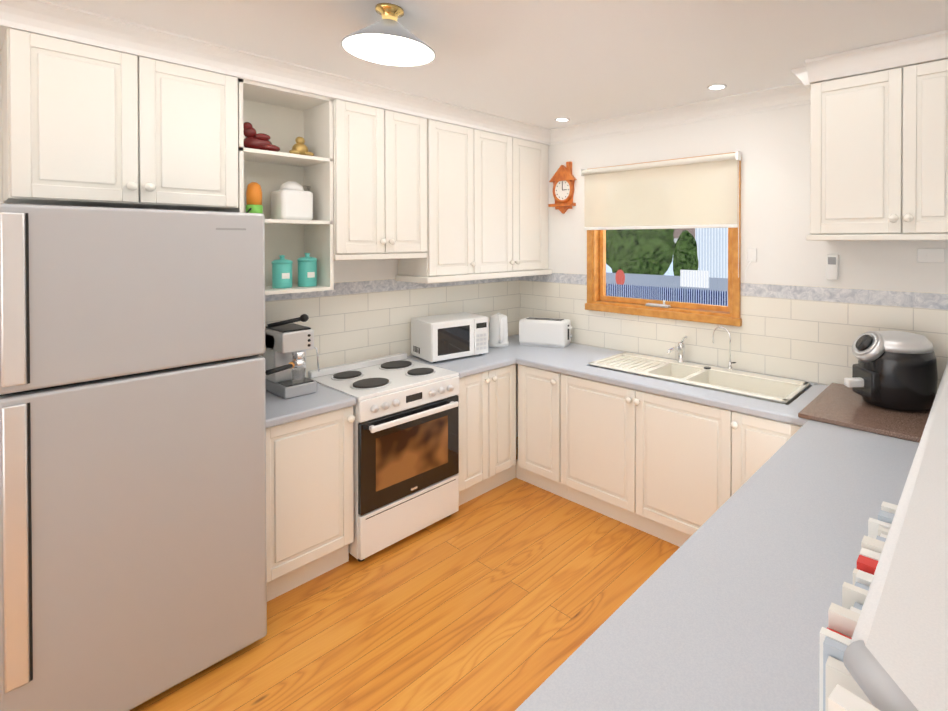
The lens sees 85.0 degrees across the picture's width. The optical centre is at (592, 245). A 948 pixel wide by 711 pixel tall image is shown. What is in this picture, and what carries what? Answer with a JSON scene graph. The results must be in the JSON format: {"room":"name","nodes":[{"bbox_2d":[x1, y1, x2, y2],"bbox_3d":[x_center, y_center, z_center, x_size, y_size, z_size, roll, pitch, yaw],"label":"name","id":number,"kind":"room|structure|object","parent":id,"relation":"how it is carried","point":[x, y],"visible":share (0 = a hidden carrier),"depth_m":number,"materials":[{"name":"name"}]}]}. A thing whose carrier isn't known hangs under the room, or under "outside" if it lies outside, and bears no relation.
{"room":"kitchen","nodes":[
{"label":"kitchen","id":0,"kind":"room"},
{"bbox_2d":[0,50,519,436],"bbox_3d":[-2.352,0.379,2.219,0.120,2.550,5.660,0,1,38],"label":"wall","id":1,"kind":"structure","parent":0,"point":[365,309],"depth_m":3.28,"materials":[{"name":"paint"}]},
{"bbox_2d":[2,28,237,210],"bbox_3d":[-2.024,-0.487,2.203,0.400,0.622,0.717,0,1,38],"label":"upper cabinet","id":2,"kind":"object","parent":1,"relation":"attached to","point":[85,125],"visible":1,"depth_m":2.05,"materials":[{"name":"white wood"}]},
{"bbox_2d":[217,78,333,294],"bbox_3d":[-1.687,-0.278,2.681,0.340,1.047,0.438,0,1,38],"label":"open shelf","id":3,"kind":"object","parent":1,"relation":"attached to","point":[283,118],"visible":0.56,"depth_m":2.78,"materials":[{"name":"white wood"}]},
{"bbox_2d":[243,122,279,151],"bbox_3d":[-1.730,-0.552,2.611,0.160,0.157,0.178,0,1,38],"label":"figurine","id":4,"kind":"object","parent":3,"relation":"on","point":[253,139],"visible":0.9,"depth_m":2.56,"materials":[{"name":"red ceramic"}]},
{"bbox_2d":[246,181,312,219],"bbox_3d":[-1.665,-0.240,2.669,0.212,0.212,0.374,0,1,38],"label":"canisters","id":5,"kind":"object","parent":3,"relation":"on","point":[290,200],"visible":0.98,"depth_m":2.66,"materials":[{"name":"white ceramic"}]},
{"bbox_2d":[272,255,292,287],"bbox_3d":[-1.655,0.139,2.680,0.096,0.175,0.096,0,1,-4],"label":"canister","id":6,"kind":"object","parent":3,"relation":"on","point":[282,271],"depth_m":2.64,"materials":[{"name":"teal ceramic"}]},
{"bbox_2d":[289,137,313,155],"bbox_3d":[-1.609,-0.536,2.765,0.084,0.123,0.126,0,1,38],"label":"figurine","id":7,"kind":"object","parent":3,"relation":"on","point":[300,147],"visible":0.75,"depth_m":2.74,"materials":[{"name":"gold metal"}]},
{"bbox_2d":[297,253,316,286],"bbox_3d":[-1.568,0.133,2.764,0.096,0.185,0.096,0,1,-4],"label":"canister","id":8,"kind":"object","parent":3,"relation":"on","point":[307,265],"depth_m":2.73,"materials":[{"name":"teal ceramic"}]},
{"bbox_2d":[0,0,550,144],"bbox_3d":[-2.164,-0.843,1.984,0.453,0.101,5.540,0,1,38],"label":"crown molding","id":9,"kind":"structure","parent":1,"relation":"attached to","point":[52,19],"depth_m":2.32,"materials":[{"name":"white paint"}]},
{"bbox_2d":[333,99,426,260],"bbox_3d":[-1.347,-0.362,3.062,0.400,0.887,0.573,0,1,38],"label":"upper cabinet","id":10,"kind":"object","parent":1,"relation":"attached to","point":[379,183],"visible":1,"depth_m":2.93,"materials":[{"name":"white wood"}]},
{"bbox_2d":[395,119,551,283],"bbox_3d":[-0.826,-0.286,3.723,0.400,1.049,1.151,0,1,38],"label":"upper cabinet","id":11,"kind":"object","parent":1,"relation":"attached to","point":[487,205],"visible":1,"depth_m":3.53,"materials":[{"name":"white wood"}]},
{"bbox_2d":[130,437,679,710],"bbox_3d":[-0.506,1.717,0.760,4.700,0.100,5.740,0,1,38],"label":"floor","id":12,"kind":"structure","parent":0,"point":[514,594],"depth_m":2.24,"materials":[{"name":"brown wood"}]},
{"bbox_2d":[0,204,266,710],"bbox_3d":[-1.868,0.762,2.031,0.776,1.787,0.722,0,1,38],"label":"fridge","id":13,"kind":"object","parent":12,"relation":"on","point":[133,569],"visible":1,"depth_m":1.74,"materials":[{"name":"silver metal"}]},
{"bbox_2d":[266,406,354,601],"bbox_3d":[-1.573,1.235,2.575,0.630,0.833,0.443,0,1,38],"label":"base cabinet","id":14,"kind":"object","parent":12,"relation":"on","point":[309,502],"visible":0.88,"depth_m":2.41,"materials":[{"name":"white wood"}]},
{"bbox_2d":[308,353,458,561],"bbox_3d":[-1.217,1.190,2.979,0.657,0.915,0.620,0,1,38],"label":"stove","id":15,"kind":"object","parent":12,"relation":"on","point":[406,446],"visible":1,"depth_m":2.79,"materials":[{"name":"white metal"}]},
{"bbox_2d":[458,364,515,505],"bbox_3d":[-0.890,1.227,3.440,0.630,0.833,0.493,0,1,38],"label":"base cabinet","id":16,"kind":"object","parent":12,"relation":"on","point":[487,430],"visible":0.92,"depth_m":3.26,"materials":[{"name":"white wood"}]},
{"bbox_2d":[510,465,515,479],"bbox_3d":[-0.763,1.579,3.692,0.520,0.125,0.054,0,1,38],"label":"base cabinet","id":17,"kind":"object","parent":12,"relation":"on","point":[513,472],"visible":0.21,"depth_m":3.54,"materials":[{"name":"white wood"}]},
{"bbox_2d":[516,364,613,498],"bbox_3d":[-0.226,1.226,3.562,0.479,0.833,0.630,0,1,38],"label":"base cabinet","id":18,"kind":"object","parent":12,"relation":"on","point":[538,462],"visible":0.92,"depth_m":3.32,"materials":[{"name":"white wood"}]},
{"bbox_2d":[561,382,764,546],"bbox_3d":[0.422,1.316,3.076,1.138,0.660,0.590,0,1,38],"label":"base cabinet","id":19,"kind":"object","parent":12,"relation":"on","point":[677,472],"depth_m":2.79,"materials":[{"name":"white wood"}]},
{"bbox_2d":[733,418,801,493],"bbox_3d":[1.002,1.320,2.618,0.340,0.660,0.590,0,1,38],"label":"base cabinet","id":20,"kind":"object","parent":12,"relation":"on","point":[752,450],"depth_m":2.41,"materials":[{"name":"white wood"}]},
{"bbox_3d":[0.609,1.245,1.393,0.590,0.833,1.820,0,1,38],"label":"base cabinet","id":21,"kind":"object","parent":12,"relation":"on","visible":0},
{"bbox_2d":[266,383,355,427],"bbox_3d":[-1.586,0.796,2.579,0.631,0.040,0.446,0,1,38],"label":"countertop","id":22,"kind":"structure","parent":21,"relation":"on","point":[279,410],"depth_m":2.47,"materials":[{"name":"grey laminate"}]},
{"bbox_2d":[263,314,319,398],"bbox_3d":[-1.618,0.575,2.640,0.312,0.400,0.269,0,1,38],"label":"coffee machine","id":23,"kind":"object","parent":22,"relation":"on","point":[287,345],"visible":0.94,"depth_m":2.61,"materials":[{"name":"silver metal"}]},
{"bbox_2d":[407,351,517,377],"bbox_3d":[-0.907,0.789,3.417,0.660,0.040,0.445,0,1,38],"label":"countertop","id":24,"kind":"structure","parent":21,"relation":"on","point":[474,364],"depth_m":3.31,"materials":[{"name":"grey laminate"}]},
{"bbox_2d":[411,312,487,362],"bbox_3d":[-0.992,0.634,3.496,0.421,0.266,0.334,0,1,-43],"label":"microwave","id":25,"kind":"object","parent":24,"relation":"on","point":[436,338],"visible":0.98,"depth_m":3.37,"materials":[{"name":"white plastic"}]},
{"bbox_2d":[488,335,827,422],"bbox_3d":[0.410,0.792,3.088,3.134,0.040,0.631,0,1,38],"label":"countertop","id":26,"kind":"structure","parent":21,"relation":"on","point":[573,360],"depth_m":2.87,"materials":[{"name":"grey laminate"}]},
{"bbox_2d":[488,313,508,347],"bbox_3d":[-0.707,0.638,3.811,0.206,0.252,0.162,0,1,38],"label":"kettle","id":27,"kind":"object","parent":26,"relation":"on","point":[498,330],"visible":1,"depth_m":3.76,"materials":[{"name":"white plastic"}]},
{"bbox_2d":[519,317,572,347],"bbox_3d":[-0.351,0.665,3.853,0.410,0.198,0.160,0,1,18],"label":"toaster","id":28,"kind":"object","parent":26,"relation":"on","point":[546,332],"visible":1,"depth_m":3.79,"materials":[{"name":"white plastic"}]},
{"bbox_2d":[667,336,686,362],"bbox_3d":[0.549,0.661,3.175,0.108,0.192,0.200,0,1,38],"label":"mixer tap","id":29,"kind":"object","parent":26,"relation":"on","point":[680,348],"visible":1,"depth_m":3.23,"materials":[{"name":"silver metal"}]},
{"bbox_2d":[588,352,809,404],"bbox_3d":[0.591,0.838,3.012,1.250,0.160,0.415,0,1,38],"label":"sink","id":30,"kind":"object","parent":26,"relation":"in","point":[785,391],"visible":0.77,"depth_m":2.99,"materials":[{"name":"white ceramic"}]},
{"bbox_2d":[704,327,735,370],"bbox_3d":[0.777,0.628,3.061,0.192,0.260,0.076,0,1,38],"label":"tap","id":31,"kind":"object","parent":30,"relation":"on","point":[729,367],"visible":1,"depth_m":3.04,"materials":[{"name":"silver metal"}]},
{"bbox_2d":[798,383,930,442],"bbox_3d":[1.374,0.767,2.313,0.645,0.021,0.620,0,1,38],"label":"board","id":32,"kind":"object","parent":26,"relation":"on","point":[842,405],"visible":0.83,"depth_m":2.23,"materials":[{"name":"brown wood"}]},
{"bbox_2d":[844,331,937,410],"bbox_3d":[1.429,0.582,2.397,0.358,0.345,0.339,0,1,38],"label":"air fryer","id":33,"kind":"object","parent":32,"relation":"on","point":[894,370],"visible":1,"depth_m":2.28,"materials":[{"name":"black plastic"}]},
{"bbox_2d":[515,417,918,710],"bbox_3d":[0.614,0.807,1.314,0.614,0.040,1.860,0,1,38],"label":"countertop","id":34,"kind":"structure","parent":21,"relation":"on","point":[725,606],"depth_m":1.13,"materials":[{"name":"grey laminate"}]},
{"bbox_2d":[828,684,879,710],"bbox_3d":[0.352,0.651,0.489,0.028,0.285,0.230,0,1,-43],"label":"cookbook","id":35,"kind":"object","parent":34,"relation":"on","point":[840,698],"visible":1,"depth_m":0.56,"materials":[{"name":"white paper"}]},
{"bbox_2d":[819,501,897,710],"bbox_3d":[0.564,0.687,0.903,0.179,0.205,0.544,0,1,38],"label":"books","id":36,"kind":"object","parent":34,"relation":"on","point":[836,634],"visible":0.31,"depth_m":0.80,"materials":[{"name":"white paper"}]},
{"bbox_2d":[45,0,947,128],"bbox_3d":[-0.506,-0.933,0.737,4.700,0.100,5.740,0,1,38],"label":"ceiling","id":37,"kind":"structure","parent":0,"point":[543,63],"depth_m":2.19,"materials":[{"name":"white paint"}]},
{"bbox_2d":[341,3,435,66],"bbox_3d":[-0.767,-0.813,1.900,0.330,0.160,0.330,0,1,38],"label":"ceiling light","id":38,"kind":"object","parent":37,"relation":"attached to","point":[388,39],"visible":1,"depth_m":1.93,"materials":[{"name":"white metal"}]},
{"bbox_2d":[555,117,569,121],"bbox_3d":[-0.218,-0.905,3.619,0.110,0.007,0.110,0,1,38],"label":"recessed light","id":39,"kind":"object","parent":37,"relation":"in","point":[562,119],"visible":1,"depth_m":3.62,"materials":[{"name":"white ceramic"}]},
{"bbox_2d":[707,83,726,89],"bbox_3d":[0.706,-0.898,2.852,0.110,0.007,0.110,0,1,38],"label":"recessed light","id":40,"kind":"object","parent":37,"relation":"in","point":[719,86],"visible":1,"depth_m":2.84,"materials":[{"name":"white ceramic"}]},
{"bbox_2d":[520,103,947,392],"bbox_3d":[1.190,0.373,2.952,4.770,2.550,0.120,0,1,38],"label":"wall","id":41,"kind":"structure","parent":0,"point":[803,318],"depth_m":2.98,"materials":[{"name":"paint"}]},
{"bbox_2d":[548,161,576,213],"bbox_3d":[-0.241,-0.451,3.961,0.269,0.402,0.055,0,1,38],"label":"wall clock","id":42,"kind":"object","parent":41,"relation":"attached to","point":[563,178],"visible":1,"depth_m":3.95,"materials":[{"name":"brown wood"}]},
{"bbox_2d":[585,152,741,326],"bbox_3d":[0.467,-0.042,3.498,1.225,1.070,0.154,0,1,38],"label":"window","id":43,"kind":"structure","parent":41,"relation":"in","point":[598,299],"depth_m":3.44,"materials":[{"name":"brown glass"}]},
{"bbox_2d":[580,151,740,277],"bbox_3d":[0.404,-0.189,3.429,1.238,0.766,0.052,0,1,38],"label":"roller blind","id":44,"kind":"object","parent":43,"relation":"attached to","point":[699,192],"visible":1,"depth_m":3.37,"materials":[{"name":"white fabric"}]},
{"bbox_2d":[550,82,810,144],"bbox_3d":[1.293,-0.850,2.725,4.240,0.101,0.091,0,1,38],"label":"crown molding","id":45,"kind":"structure","parent":41,"relation":"attached to","point":[790,95],"depth_m":3.26,"materials":[{"name":"white paint"}]},
{"bbox_2d":[744,248,756,282],"bbox_3d":[0.953,0.122,3.036,0.068,0.210,0.037,0,1,38],"label":"socket","id":46,"kind":"object","parent":41,"relation":"attached to","point":[752,254],"visible":0.98,"depth_m":3.04,"materials":[{"name":"white plastic"}]},
{"bbox_2d":[826,254,838,279],"bbox_3d":[1.316,0.119,2.754,0.060,0.140,0.029,0,1,38],"label":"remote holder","id":47,"kind":"object","parent":41,"relation":"attached to","point":[832,266],"visible":0.98,"depth_m":2.74,"materials":[{"name":"white plastic"}]},
{"bbox_2d":[791,30,947,240],"bbox_3d":[1.374,-0.460,2.439,0.725,0.874,0.435,0,1,38],"label":"upper cabinet","id":48,"kind":"object","parent":41,"relation":"attached to","point":[879,142],"visible":1,"depth_m":2.30,"materials":[{"name":"white wood"}]},
{"bbox_2d":[917,249,944,262],"bbox_3d":[1.671,0.052,2.482,0.115,0.070,0.015,0,1,38],"label":"power outlet","id":49,"kind":"object","parent":41,"relation":"attached to","point":[930,255],"visible":1,"depth_m":2.48,"materials":[{"name":"white plastic"}]},
{"label":"outside","id":50,"kind":"structure","parent":0,"visible":0},
{"bbox_2d":[606,228,727,305],"bbox_3d":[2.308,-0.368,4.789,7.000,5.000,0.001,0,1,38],"label":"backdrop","id":51,"kind":"structure","parent":50,"point":[705,277],"depth_m":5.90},
{"bbox_3d":[1.174,1.109,1.421,0.128,1.105,2.307,0,1,38],"label":"panel","id":52,"kind":"object","parent":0,"visible":0},
{"bbox_2d":[843,362,947,710],"bbox_3d":[1.220,0.534,1.345,0.548,0.045,2.361,0,1,38],"label":"bar","id":53,"kind":"object","parent":52,"relation":"on","point":[895,657],"visible":1,"depth_m":0.73,"materials":[{"name":"laminate"}]}
]}

